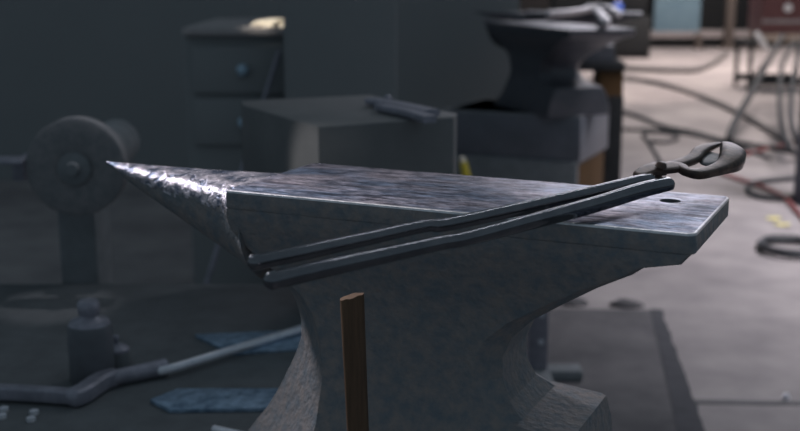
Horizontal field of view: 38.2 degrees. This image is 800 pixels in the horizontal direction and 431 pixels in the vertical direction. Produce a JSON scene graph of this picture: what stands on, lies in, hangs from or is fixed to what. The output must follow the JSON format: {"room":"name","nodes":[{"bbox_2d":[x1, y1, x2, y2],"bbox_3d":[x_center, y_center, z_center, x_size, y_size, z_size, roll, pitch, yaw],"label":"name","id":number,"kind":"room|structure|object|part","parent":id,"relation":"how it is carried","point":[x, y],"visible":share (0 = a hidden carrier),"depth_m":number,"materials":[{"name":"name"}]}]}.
{"room":"metal workshop","nodes":[
{"label":"metal workshop","id":0,"kind":"room"},
{"bbox_2d":[0,0,519,180],"bbox_3d":[-2.720,-1.749,5.325,6.560,3.200,0.150,0,12,0],"label":"wall","id":1,"kind":"structure","parent":0,"point":[103,61],"depth_m":5.47,"materials":[{"name":"grey paint"}]},
{"bbox_2d":[283,0,396,100],"bbox_3d":[-0.157,-1.240,2.980,0.294,3.200,0.250,0,12,0],"label":"column","id":2,"kind":"structure","parent":0,"point":[332,48],"depth_m":3.03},
{"bbox_2d":[0,46,799,430],"bbox_3d":[2.500,-0.071,5.612,23.000,0.200,23.000,0,12,0],"label":"floor","id":3,"kind":"structure","parent":0,"point":[731,310],"depth_m":4.22,"materials":[{"name":"concrete"}]},
{"bbox_2d":[0,116,139,283],"bbox_3d":[-0.581,0.180,2.172,0.380,0.768,0.350,0,12,0],"label":"grinder","id":4,"kind":"object","parent":3,"relation":"on","point":[64,164],"visible":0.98,"depth_m":1.97,"materials":[{"name":"metal"}]},
{"bbox_2d":[0,284,300,430],"bbox_3d":[-0.755,0.433,1.752,1.230,0.450,0.840,0,12,0],"label":"workbench","id":5,"kind":"object","parent":3,"relation":"on","point":[156,321],"visible":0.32,"depth_m":1.79,"materials":[{"name":"metal"}]},
{"bbox_2d":[0,413,6,419],"bbox_3d":[-0.512,0.258,1.487,0.012,0.005,0.011,0,12,0],"label":"nut","id":6,"kind":"object","parent":5,"relation":"on","point":[2,415],"visible":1,"depth_m":1.48,"materials":[{"name":"silver metal"}]},
{"bbox_2d":[0,406,8,411],"bbox_3d":[-0.518,0.253,1.510,0.012,0.005,0.011,0,12,0],"label":"nut","id":7,"kind":"object","parent":5,"relation":"on","point":[2,408],"visible":1,"depth_m":1.51,"materials":[{"name":"silver metal"}]},
{"bbox_2d":[26,416,35,422],"bbox_3d":[-0.472,0.260,1.477,0.012,0.005,0.011,0,12,0],"label":"nut","id":8,"kind":"object","parent":5,"relation":"on","point":[29,419],"visible":1,"depth_m":1.47,"materials":[{"name":"silver metal"}]},
{"bbox_2d":[29,409,38,414],"bbox_3d":[-0.475,0.255,1.500,0.012,0.005,0.011,0,12,0],"label":"nut","id":9,"kind":"object","parent":5,"relation":"on","point":[32,411],"visible":1,"depth_m":1.50,"materials":[{"name":"silver metal"}]},
{"bbox_2d":[67,298,114,384],"bbox_3d":[-0.431,0.174,1.611,0.062,0.117,0.062,0,12,0],"label":"can","id":10,"kind":"object","parent":5,"relation":"on","point":[90,340],"visible":0.88,"depth_m":1.59,"materials":[{"name":"paint"}]},
{"bbox_2d":[113,335,130,368],"bbox_3d":[-0.412,0.196,1.679,0.038,0.046,0.038,0,12,0],"label":"pot","id":11,"kind":"object","parent":5,"relation":"on","point":[121,350],"visible":0.71,"depth_m":1.67,"materials":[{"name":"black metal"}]},
{"bbox_3d":[-0.412,0.185,1.677,0.038,0.024,0.038,0,12,0],"label":"lid","id":12,"kind":"part","parent":11,"relation":"part of","materials":[{"name":"grey metal"}]},
{"bbox_3d":[-0.412,0.207,1.681,0.038,0.022,0.038,0,12,0],"label":"pot","id":13,"kind":"part","parent":11,"relation":"part of","materials":[{"name":"black metal"}]},
{"bbox_2d":[0,325,300,407],"bbox_3d":[-0.333,0.214,1.641,0.548,0.026,0.125,-8,14,-32],"label":"bar","id":14,"kind":"object","parent":5,"relation":"on","point":[90,388],"visible":0.91,"depth_m":1.58,"materials":[{"name":"grey metal"}]},
{"bbox_2d":[115,358,168,384],"bbox_3d":[-0.367,0.220,1.613,0.086,0.025,0.025,-8,15,-34],"label":"socket","id":15,"kind":"object","parent":14,"relation":"attached to","point":[157,368],"depth_m":1.61,"materials":[{"name":"grey metal"}]},
{"bbox_3d":[-0.235,0.196,1.724,0.016,0.013,0.300,11,17,42],"label":"rod","id":16,"kind":"part","parent":14,"relation":"part of","materials":[{"name":"grey metal"}]},
{"bbox_2d":[150,388,278,412],"bbox_3d":[-0.231,0.246,1.539,0.201,0.006,0.076,0,12,0],"label":"steel plate","id":17,"kind":"object","parent":5,"relation":"on","point":[180,400],"visible":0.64,"depth_m":1.53,"materials":[{"name":"blue metal"}]},
{"bbox_2d":[211,425,239,430],"bbox_3d":[-0.208,0.269,1.427,0.060,0.010,0.010,6,14,27],"label":"steel punch","id":18,"kind":"object","parent":5,"relation":"on","point":[214,427],"visible":1,"depth_m":1.43,"materials":[{"name":"metal"}]},
{"bbox_2d":[195,330,300,355],"bbox_3d":[-0.223,0.196,1.773,0.182,0.006,0.095,-2,12,-8],"label":"steel plate","id":19,"kind":"object","parent":5,"relation":"on","point":[218,340],"visible":0.49,"depth_m":1.77,"materials":[{"name":"metal"}]},
{"bbox_2d":[182,18,284,283],"bbox_3d":[-0.429,-0.160,3.539,0.338,0.851,0.615,0,12,0],"label":"base cabinet","id":20,"kind":"object","parent":3,"relation":"on","point":[229,61],"visible":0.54,"depth_m":3.22,"materials":[{"name":"grey metal"}]},
{"bbox_3d":[-0.429,-0.406,3.210,0.298,0.130,0.017,0,12,0],"label":"drawer","id":21,"kind":"part","parent":20,"relation":"part of","materials":[{"name":"grey metal"}]},
{"bbox_3d":[-0.429,-0.264,3.241,0.298,0.130,0.017,0,12,0],"label":"drawer","id":22,"kind":"part","parent":20,"relation":"part of","materials":[{"name":"grey metal"}]},
{"bbox_3d":[-0.435,-0.402,3.189,0.034,0.034,0.034,0,12,0],"label":"knob","id":23,"kind":"part","parent":20,"relation":"part of","materials":[{"name":"metal"}]},
{"bbox_2d":[250,18,283,26],"bbox_3d":[-0.362,-0.542,3.242,0.108,0.023,0.108,12,17,43],"label":"rag","id":24,"kind":"object","parent":20,"relation":"on","point":[274,22],"visible":0.9,"depth_m":3.21,"materials":[{"name":"fabric"}]},
{"bbox_2d":[204,50,280,283],"bbox_3d":[-0.454,-0.041,3.130,0.014,0.791,0.358,12,17,44],"label":"rod","id":25,"kind":"object","parent":3,"relation":"on","point":[278,53],"visible":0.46,"depth_m":3.15,"materials":[{"name":"grey metal"}]},
{"bbox_2d":[459,156,470,175],"bbox_3d":[0.254,-0.013,3.956,0.108,0.382,0.029,3,13,15],"label":"tool","id":26,"kind":"object","parent":3,"relation":"on","point":[464,168],"visible":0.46,"depth_m":3.92,"materials":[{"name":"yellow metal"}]},
{"bbox_2d":[443,98,608,184],"bbox_3d":[0.470,-0.154,4.330,0.520,0.505,0.412,5,13,23],"label":"stand","id":27,"kind":"object","parent":3,"relation":"on","point":[495,141],"visible":0.46,"depth_m":4.12,"materials":[{"name":"black metal"}]},
{"bbox_3d":[0.472,-0.396,4.283,0.516,0.012,0.396,5,13,23],"label":"plate","id":28,"kind":"part","parent":27,"relation":"part of","materials":[{"name":"black metal"}]},
{"bbox_3d":[0.389,-0.053,4.170,0.510,0.315,0.020,5,13,23],"label":"plate","id":29,"kind":"part","parent":27,"relation":"part of","materials":[{"name":"black metal"}]},
{"bbox_2d":[482,18,634,117],"bbox_3d":[0.505,-0.559,4.285,0.258,0.306,0.915,-5,13,-21],"label":"anvil","id":30,"kind":"object","parent":27,"relation":"on","point":[545,79],"visible":1,"depth_m":4.06,"materials":[{"name":"grey metal"}]},
{"bbox_2d":[561,297,587,306],"bbox_3d":[0.533,0.261,3.552,0.094,0.024,0.064,0,12,0],"label":"lump","id":31,"kind":"object","parent":3,"relation":"on","point":[577,302],"visible":0.61,"depth_m":3.53,"materials":[{"name":"rubber"}]},
{"bbox_2d":[550,0,650,57],"bbox_3d":[2.265,-2.453,13.054,1.057,1.300,0.645,0,12,0],"label":"cabinet","id":32,"kind":"object","parent":3,"relation":"on","point":[637,46],"visible":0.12,"depth_m":12.89,"materials":[{"name":"grey metal"}]},
{"bbox_2d":[613,0,622,10],"bbox_3d":[2.437,-2.325,12.931,0.120,0.182,0.120,0,12,0],"label":"jug","id":33,"kind":"object","parent":32,"relation":"on","point":[617,4],"visible":0.6,"depth_m":12.89,"materials":[{"name":"plastic"}]},
{"bbox_3d":[2.529,-1.992,12.863,0.497,0.380,0.015,0,12,0],"label":"door","id":34,"kind":"part","parent":32,"relation":"part of","materials":[{"name":"grey metal"}]},
{"bbox_2d":[579,57,624,182],"bbox_3d":[0.718,-0.369,5.050,0.470,0.620,0.300,1,12,4],"label":"stand","id":35,"kind":"object","parent":3,"relation":"on","point":[608,75],"visible":0.17,"depth_m":4.87,"materials":[{"name":"grey metal"}]},
{"bbox_2d":[473,11,642,61],"bbox_3d":[0.671,-0.773,4.971,0.719,0.204,0.189,2,12,10],"label":"anvil","id":36,"kind":"object","parent":35,"relation":"on","point":[605,54],"visible":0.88,"depth_m":4.87,"materials":[{"name":"grey metal"}]},
{"bbox_2d":[545,4,621,26],"bbox_3d":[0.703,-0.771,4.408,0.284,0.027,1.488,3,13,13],"label":"tongs","id":37,"kind":"object","parent":36,"relation":"on","point":[598,10],"visible":1,"depth_m":4.42,"materials":[{"name":"metal"}]},
{"bbox_3d":[0.905,-0.370,5.139,0.100,0.585,0.080,1,12,4],"label":"leg","id":38,"kind":"part","parent":35,"relation":"part of","materials":[{"name":"wood"}]},
{"bbox_3d":[0.891,-0.328,4.944,0.100,0.585,0.080,1,12,4],"label":"leg","id":39,"kind":"part","parent":35,"relation":"part of","materials":[{"name":"brown wood"}]},
{"bbox_2d":[526,308,704,430],"bbox_3d":[0.392,0.403,2.919,0.693,0.015,1.150,1,12,5],"label":"rubber mat","id":40,"kind":"object","parent":3,"relation":"on","point":[629,357],"visible":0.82,"depth_m":2.99,"materials":[{"name":"grey rubber"}]},
{"bbox_2d":[527,312,582,380],"bbox_3d":[0.342,0.182,2.831,0.200,0.455,0.185,11,16,40],"label":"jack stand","id":41,"kind":"object","parent":40,"relation":"on","point":[537,336],"visible":0.26,"depth_m":2.85,"materials":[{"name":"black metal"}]},
{"bbox_3d":[0.340,0.180,2.831,0.047,0.420,0.040,0,12,0],"label":"post","id":42,"kind":"part","parent":41,"relation":"part of","materials":[{"name":"grey metal"}]},
{"bbox_2d":[609,298,644,308],"bbox_3d":[0.693,0.266,3.529,0.108,0.024,0.061,0,12,0],"label":"lump","id":43,"kind":"object","parent":3,"relation":"on","point":[622,303],"visible":0.99,"depth_m":3.51,"materials":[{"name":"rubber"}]},
{"bbox_2d":[641,130,678,161],"bbox_3d":[1.472,-0.379,6.512,0.226,0.019,1.335,3,12,11],"label":"cable","id":44,"kind":"object","parent":3,"relation":"on","point":[649,142],"visible":0.9,"depth_m":6.78,"materials":[{"name":"black rubber"}]},
{"bbox_2d":[625,50,728,72],"bbox_3d":[3.175,-1.615,12.112,2.551,0.057,0.959,-12,17,-43],"label":"cable","id":45,"kind":"object","parent":3,"relation":"on","point":[725,53],"visible":0.81,"depth_m":11.20,"materials":[{"name":"grey rubber"}]},
{"bbox_2d":[588,76,793,145],"bbox_3d":[2.211,-0.834,8.558,0.530,0.040,3.944,-2,12,-8],"label":"cable","id":46,"kind":"object","parent":3,"relation":"on","point":[750,118],"visible":0.8,"depth_m":8.67,"materials":[{"name":"grey rubber"}]},
{"bbox_2d":[622,127,771,159],"bbox_3d":[1.729,-0.453,6.846,0.322,0.021,1.441,-8,14,-31],"label":"cable","id":47,"kind":"object","parent":3,"relation":"on","point":[757,153],"visible":0.61,"depth_m":6.99,"materials":[{"name":"black rubber"}]},
{"bbox_2d":[646,0,761,48],"bbox_3d":[3.850,-2.874,14.521,1.690,1.500,0.800,0,12,0],"label":"storage rack","id":48,"kind":"object","parent":3,"relation":"on","point":[722,22],"visible":0.55,"depth_m":14.51,"materials":[{"name":"beige metal"}]},
{"bbox_2d":[653,0,700,31],"bbox_3d":[3.462,-2.793,14.375,0.575,0.997,0.040,0,12,0],"label":"sheet","id":49,"kind":"object","parent":48,"relation":"on","point":[669,15],"visible":1,"depth_m":14.42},
{"bbox_3d":[3.719,-2.172,14.392,0.112,0.183,0.250,0,12,0],"label":"post","id":50,"kind":"part","parent":48,"relation":"part of","materials":[{"name":"beige metal"}]},
{"bbox_3d":[3.850,-2.322,14.743,1.690,0.080,0.600,0,12,0],"label":"shelf rail","id":51,"kind":"part","parent":48,"relation":"part of","materials":[{"name":"metal"}]},
{"bbox_3d":[4.095,-2.816,14.252,0.200,1.500,0.250,0,12,0],"label":"post","id":52,"kind":"part","parent":48,"relation":"part of","materials":[{"name":"beige metal"}]},
{"bbox_3d":[4.433,-2.816,14.252,0.200,1.500,0.250,0,12,0],"label":"post","id":53,"kind":"part","parent":48,"relation":"part of","materials":[{"name":"beige metal"}]},
{"bbox_2d":[623,110,789,153],"bbox_3d":[1.751,-0.569,7.366,0.169,0.027,2.324,-4,13,-18],"label":"cable","id":54,"kind":"object","parent":3,"relation":"on","point":[738,142],"visible":0.66,"depth_m":6.95,"materials":[{"name":"black rubber"}]},
{"bbox_2d":[695,400,799,405],"bbox_3d":[1.684,0.453,2.716,3.605,0.002,0.024,1,12,2],"label":"trim","id":55,"kind":"structure","parent":3,"relation":"on","point":[729,402],"depth_m":2.75,"materials":[{"name":"grey metal"}]},
{"bbox_2d":[725,34,784,141],"bbox_3d":[2.439,-0.916,7.871,0.067,0.480,3.105,5,13,22],"label":"hose","id":56,"kind":"object","parent":3,"relation":"on","point":[732,127],"visible":0.85,"depth_m":7.51,"materials":[{"name":"black rubber"}]},
{"bbox_2d":[722,174,799,217],"bbox_3d":[1.658,-0.099,5.220,0.119,0.019,1.191,0,12,-2],"label":"cable","id":57,"kind":"object","parent":3,"relation":"on","point":[787,200],"visible":0.84,"depth_m":5.30,"materials":[{"name":"rubber"}]},
{"bbox_2d":[733,0,799,90],"bbox_3d":[3.160,-1.494,9.680,0.583,0.878,0.506,0,12,0],"label":"cart","id":58,"kind":"object","parent":3,"relation":"on","point":[767,19],"visible":0.91,"depth_m":9.50,"materials":[{"name":"red paint"}]},
{"bbox_3d":[2.899,-1.303,9.950,0.036,0.390,0.034,0,12,0],"label":"leg","id":59,"kind":"part","parent":58,"relation":"part of","materials":[{"name":"metal"}]},
{"bbox_3d":[2.899,-1.218,9.559,0.036,0.390,0.034,0,12,0],"label":"leg","id":60,"kind":"part","parent":58,"relation":"part of","materials":[{"name":"black metal"}]},
{"bbox_3d":[2.962,-1.429,9.462,0.124,0.151,0.052,0,12,0],"label":"white handle","id":61,"kind":"part","parent":58,"relation":"part of","materials":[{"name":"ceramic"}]},
{"bbox_3d":[3.160,-1.197,9.973,0.561,0.057,0.060,0,12,0],"label":"rail","id":62,"kind":"part","parent":58,"relation":"part of","materials":[{"name":"black metal"}]},
{"bbox_3d":[3.160,-1.112,9.582,0.561,0.057,0.060,0,12,0],"label":"rail","id":63,"kind":"part","parent":58,"relation":"part of","materials":[{"name":"metal"}]},
{"bbox_3d":[3.196,-1.502,9.697,0.393,0.070,0.410,0,12,0],"label":"tan panel","id":64,"kind":"part","parent":58,"relation":"part of","materials":[{"name":"beige metal"}]},
{"bbox_3d":[3.422,-1.303,9.950,0.036,0.390,0.034,0,12,0],"label":"leg","id":65,"kind":"part","parent":58,"relation":"part of","materials":[{"name":"black metal"}]},
{"bbox_2d":[745,176,794,200],"bbox_3d":[1.741,-0.132,5.362,0.276,0.023,0.574,3,13,14],"label":"cable","id":66,"kind":"object","parent":3,"relation":"on","point":[748,186],"visible":0.87,"depth_m":5.27,"materials":[{"name":"black rubber"}]},
{"bbox_2d":[746,141,793,155],"bbox_3d":[2.160,-0.398,6.597,1.098,0.019,0.064,-11,17,-42],"label":"cable","id":67,"kind":"object","parent":3,"relation":"on","point":[782,144],"visible":0.29,"depth_m":6.44,"materials":[{"name":"rubber"}]},
{"bbox_2d":[765,216,782,219],"bbox_3d":[1.533,0.010,4.735,0.060,0.006,0.044,-5,13,-22],"label":"paper scrap","id":68,"kind":"object","parent":3,"relation":"on","point":[774,217],"visible":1,"depth_m":4.73,"materials":[{"name":"beige paper"}]},
{"bbox_2d":[756,234,799,258],"bbox_3d":[1.441,0.112,4.193,0.283,0.041,0.285,0,12,0],"label":"cable coil","id":69,"kind":"object","parent":3,"relation":"on","point":[761,243],"visible":1,"depth_m":4.19,"materials":[{"name":"black rubber"}]},
{"bbox_2d":[774,222,789,225],"bbox_3d":[1.530,0.034,4.625,0.060,0.008,0.044,7,14,28],"label":"paper scrap","id":70,"kind":"object","parent":3,"relation":"on","point":[780,224],"visible":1,"depth_m":4.62,"materials":[{"name":"beige paper"}]},
{"bbox_2d":[782,393,789,399],"bbox_3d":[0.928,0.433,2.776,0.018,0.016,0.016,0,12,0],"label":"bolt","id":71,"kind":"object","parent":3,"relation":"on","point":[785,396],"visible":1,"depth_m":2.77,"materials":[{"name":"silver metal"}]},
{"bbox_2d":[777,38,797,156],"bbox_3d":[2.573,-0.846,7.644,0.146,0.448,3.522,4,13,17],"label":"hose","id":72,"kind":"object","parent":3,"relation":"on","point":[790,149],"visible":0.94,"depth_m":6.91,"materials":[{"name":"black rubber"}]},
{"bbox_2d":[788,45,799,148],"bbox_3d":[2.530,-0.827,7.334,0.120,0.540,3.541,4,13,18],"label":"hose","id":73,"kind":"object","parent":3,"relation":"on","point":[795,68],"visible":0.97,"depth_m":6.25,"materials":[{"name":"black rubber"}]},
{"bbox_2d":[793,109,799,204],"bbox_3d":[1.850,-0.622,4.941,0.244,1.160,0.244,0,12,0],"label":"gas cylinder","id":74,"kind":"object","parent":3,"relation":"on","point":[796,192],"visible":1,"depth_m":5.02,"materials":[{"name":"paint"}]},
{"bbox_3d":[-0.009,0.524,1.193,0.332,0.510,0.253,6,13,24],"label":"stand","id":75,"kind":"object","parent":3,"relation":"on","visible":0},
{"bbox_2d":[340,293,368,430],"bbox_3d":[-0.032,0.208,1.022,0.110,0.290,0.034,6,13,24],"label":"hammer","id":76,"kind":"object","parent":75,"relation":"on","point":[352,306],"visible":1,"depth_m":1.00,"materials":[{"name":"brown wood"}]},
{"bbox_2d":[106,161,728,430],"bbox_3d":[-0.025,0.116,1.163,0.654,0.300,0.172,6,13,24],"label":"anvil","id":77,"kind":"object","parent":75,"relation":"on","point":[446,331],"visible":0.99,"depth_m":1.07,"materials":[{"name":"grey metal"}]},
{"bbox_2d":[247,141,746,289],"bbox_3d":[0.124,-0.011,0.962,0.585,0.040,0.054,-11,16,-41],"label":"tongs","id":78,"kind":"object","parent":77,"relation":"on","point":[647,180],"visible":1,"depth_m":0.90,"materials":[{"name":"metal"}]},
{"bbox_3d":[-0.005,0.286,2.080,0.290,0.600,0.290,0,12,0],"label":"stump","id":79,"kind":"object","parent":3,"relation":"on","visible":0},
{"bbox_2d":[241,95,456,173],"bbox_3d":[-0.096,-0.095,1.995,0.271,0.180,0.380,-7,14,-28],"label":"block","id":80,"kind":"object","parent":79,"relation":"on","point":[279,135],"visible":0.52,"depth_m":1.85,"materials":[{"name":"metal"}]},
{"bbox_2d":[364,95,440,122],"bbox_3d":[0.007,-0.177,1.899,0.068,0.020,0.266,-6,14,-26],"label":"tongs","id":81,"kind":"object","parent":80,"relation":"on","point":[423,114],"visible":1,"depth_m":1.87,"materials":[{"name":"grey metal"}]},
{"bbox_3d":[0.003,-0.182,1.935,0.036,0.012,0.197,-7,14,-30],"label":"arm","id":82,"kind":"part","parent":81,"relation":"part of"},
{"bbox_3d":[0.009,-0.165,1.854,0.031,0.012,0.181,-6,14,-26],"label":"arm","id":83,"kind":"part","parent":81,"relation":"part of"},
{"bbox_2d":[519,0,549,11],"bbox_3d":[7.280,-3.687,15.675,13.440,2.600,0.200,0,12,0],"label":"wall","id":84,"kind":"structure","parent":0,"point":[525,5],"depth_m":15.75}
]}

